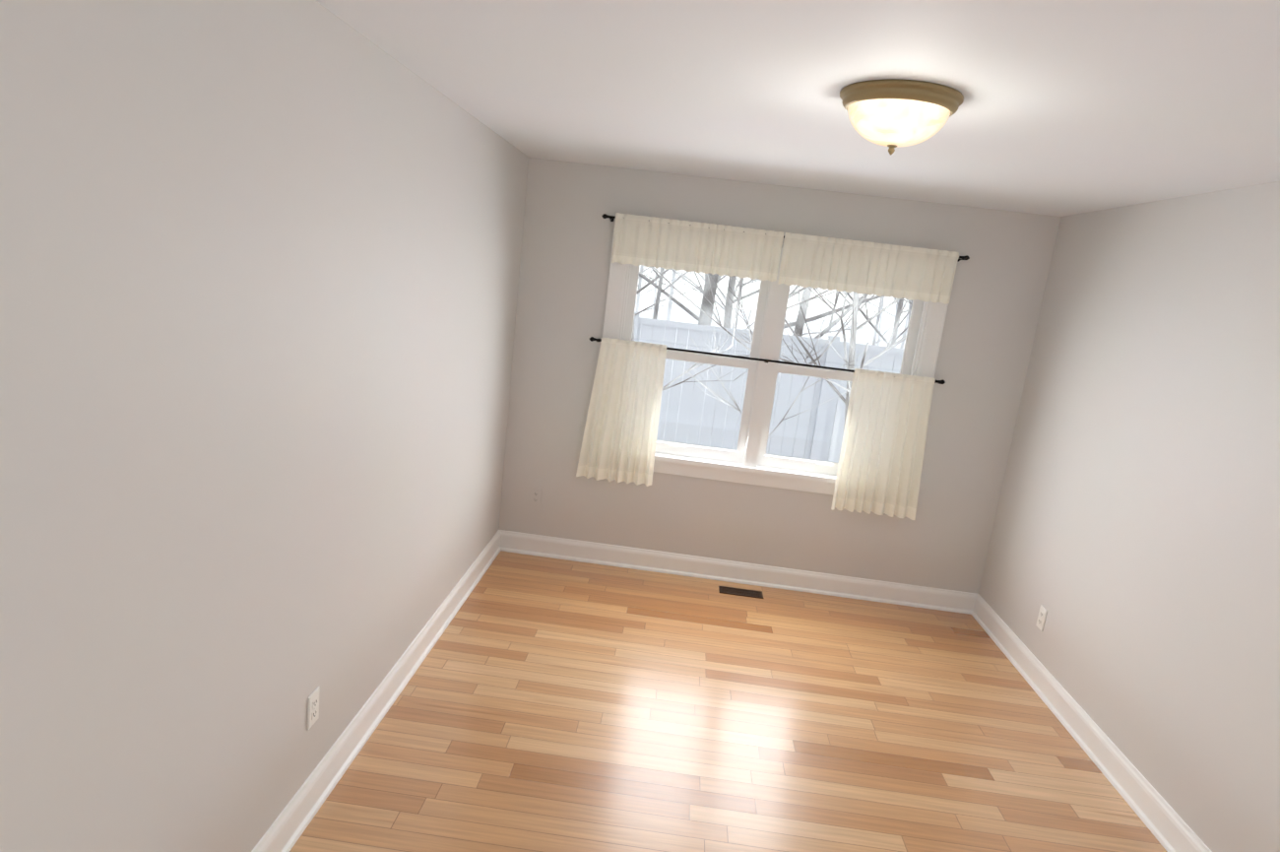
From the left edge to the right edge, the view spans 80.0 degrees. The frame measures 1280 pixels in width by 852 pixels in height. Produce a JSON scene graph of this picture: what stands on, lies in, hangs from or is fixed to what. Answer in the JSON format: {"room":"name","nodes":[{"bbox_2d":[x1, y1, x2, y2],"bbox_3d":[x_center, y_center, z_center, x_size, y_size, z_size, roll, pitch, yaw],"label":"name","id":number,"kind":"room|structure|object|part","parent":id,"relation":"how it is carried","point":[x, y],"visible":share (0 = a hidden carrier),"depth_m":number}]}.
{"room":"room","nodes":[
{"label":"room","id":0,"kind":"room"},
{"bbox_2d":[0,0,528,851],"bbox_3d":[-1.034,0.079,2.272,0.150,2.440,5.300,7,11,3],"label":"wall","id":1,"kind":"structure","parent":0,"point":[260,262],"depth_m":1.77},
{"bbox_2d":[306,686,319,730],"bbox_3d":[-1.050,0.908,2.454,0.008,0.115,0.070,7,11,3],"label":"electrical outlet","id":2,"kind":"object","parent":1,"relation":"attached to","point":[312,707],"visible":1,"depth_m":2.44},
{"bbox_2d":[251,529,500,851],"bbox_3d":[-1.076,1.214,2.497,0.030,0.132,5.000,7,11,3],"label":"baseboard","id":3,"kind":"structure","parent":1,"relation":"attached to","point":[289,824],"depth_m":2.90},
{"bbox_2d":[289,550,1166,851],"bbox_3d":[0.418,1.527,2.455,3.374,0.120,5.300,7,11,3],"label":"floor","id":4,"kind":"structure","parent":0,"point":[547,704],"depth_m":3.21},
{"bbox_2d":[718,585,763,598],"bbox_3d":[0.625,1.028,4.717,0.270,0.004,0.105,7,11,3],"label":"floor vent","id":5,"kind":"object","parent":4,"relation":"in","point":[740,592],"visible":1,"depth_m":4.71},
{"bbox_2d":[498,157,1060,593],"bbox_3d":[0.738,-0.211,4.723,3.074,2.440,0.150,7,11,3],"label":"wall","id":6,"kind":"structure","parent":0,"point":[941,540],"depth_m":4.64},
{"bbox_2d":[529,487,542,506],"bbox_3d":[-0.664,0.452,4.868,0.070,0.115,0.008,7,11,3],"label":"electrical outlet","id":7,"kind":"object","parent":6,"relation":"attached to","point":[536,495],"visible":1,"depth_m":4.87},
{"bbox_2d":[499,529,977,614],"bbox_3d":[0.600,0.930,4.863,3.074,0.132,0.030,7,11,3],"label":"baseboard","id":8,"kind":"structure","parent":6,"relation":"attached to","point":[931,598],"depth_m":4.86},
{"bbox_2d":[602,228,948,495],"bbox_3d":[0.757,-0.353,4.669,2.044,1.442,0.198,7,11,3],"label":"window","id":9,"kind":"structure","parent":6,"relation":"in","point":[749,472],"depth_m":4.68},
{"bbox_3d":[0.759,-0.359,4.692,1.780,1.224,0.108,7,11,3],"label":"window sash","id":10,"kind":"part","parent":9,"relation":"part of"},
{"bbox_2d":[589,213,969,383],"bbox_3d":[0.787,-0.741,4.484,2.112,0.750,0.108,7,11,3],"label":"rods","id":11,"kind":"object","parent":6,"relation":"attached to","point":[611,218],"visible":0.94,"depth_m":4.51},
{"bbox_2d":[576,337,666,486],"bbox_3d":[-0.111,-0.082,4.630,0.472,0.875,0.054,7,11,3],"label":"tier","id":12,"kind":"object","parent":11,"relation":"hanging from","point":[619,438],"visible":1,"depth_m":4.63},
{"bbox_2d":[611,212,783,281],"bbox_3d":[0.327,-1.033,4.416,0.975,0.285,0.041,7,11,3],"label":"curtain valance","id":13,"kind":"object","parent":11,"relation":"hanging from","point":[705,248],"visible":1,"depth_m":4.41},
{"bbox_2d":[777,232,959,304],"bbox_3d":[1.305,-0.903,4.372,0.989,0.295,0.042,7,11,3],"label":"curtain valance","id":14,"kind":"object","parent":11,"relation":"hanging from","point":[868,268],"visible":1,"depth_m":4.37},
{"bbox_2d":[831,368,935,519],"bbox_3d":[1.469,0.114,4.561,0.514,0.867,0.058,7,11,3],"label":"tier","id":15,"kind":"object","parent":11,"relation":"hanging from","point":[881,457],"visible":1,"depth_m":4.56},
{"bbox_2d":[315,0,1279,216],"bbox_3d":[0.711,-0.965,1.948,3.374,0.120,5.300,7,11,3],"label":"ceiling","id":16,"kind":"structure","parent":0,"point":[1067,107],"depth_m":2.17},
{"bbox_2d":[839,78,963,155],"bbox_3d":[0.738,-0.867,2.200,0.340,0.165,0.340,7,11,3],"label":"ceiling light","id":17,"kind":"object","parent":16,"relation":"attached to","point":[891,114],"visible":1,"depth_m":2.09},
{"bbox_2d":[978,181,1279,851],"bbox_3d":[2.162,0.483,2.131,0.150,2.440,5.300,7,11,3],"label":"wall","id":18,"kind":"structure","parent":0,"point":[1133,550],"depth_m":3.13},
{"bbox_2d":[1035,604,1047,631],"bbox_3d":[2.098,1.003,3.983,0.008,0.115,0.070,7,11,3],"label":"electrical outlet","id":19,"kind":"object","parent":18,"relation":"attached to","point":[1042,616],"visible":1,"depth_m":3.97},
{"bbox_2d":[971,593,1212,851],"bbox_3d":[1.941,1.596,2.363,0.030,0.132,5.000,7,11,3],"label":"baseboard","id":20,"kind":"structure","parent":18,"relation":"attached to","point":[1167,825],"depth_m":3.35},
{"label":"outside","id":21,"kind":"structure","parent":0,"visible":0},
{"bbox_2d":[635,296,905,454],"bbox_3d":[3.687,-4.580,36.866,65.000,0.200,64.830,7,11,3],"label":"snow","id":22,"kind":"object","parent":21,"point":[864,336],"depth_m":48.82},
{"bbox_2d":[634,312,903,462],"bbox_3d":[1.407,-0.281,9.294,32.101,1.820,0.120,7,11,3],"label":"fence","id":23,"kind":"object","parent":22,"relation":"on","point":[707,428],"depth_m":9.26},
{"bbox_2d":[631,264,912,452],"bbox_3d":[2.528,-8.179,14.779,22.058,15.288,24.120,7,11,3],"label":"trees","id":24,"kind":"object","parent":22,"relation":"on","point":[800,322],"depth_m":9.40}
]}

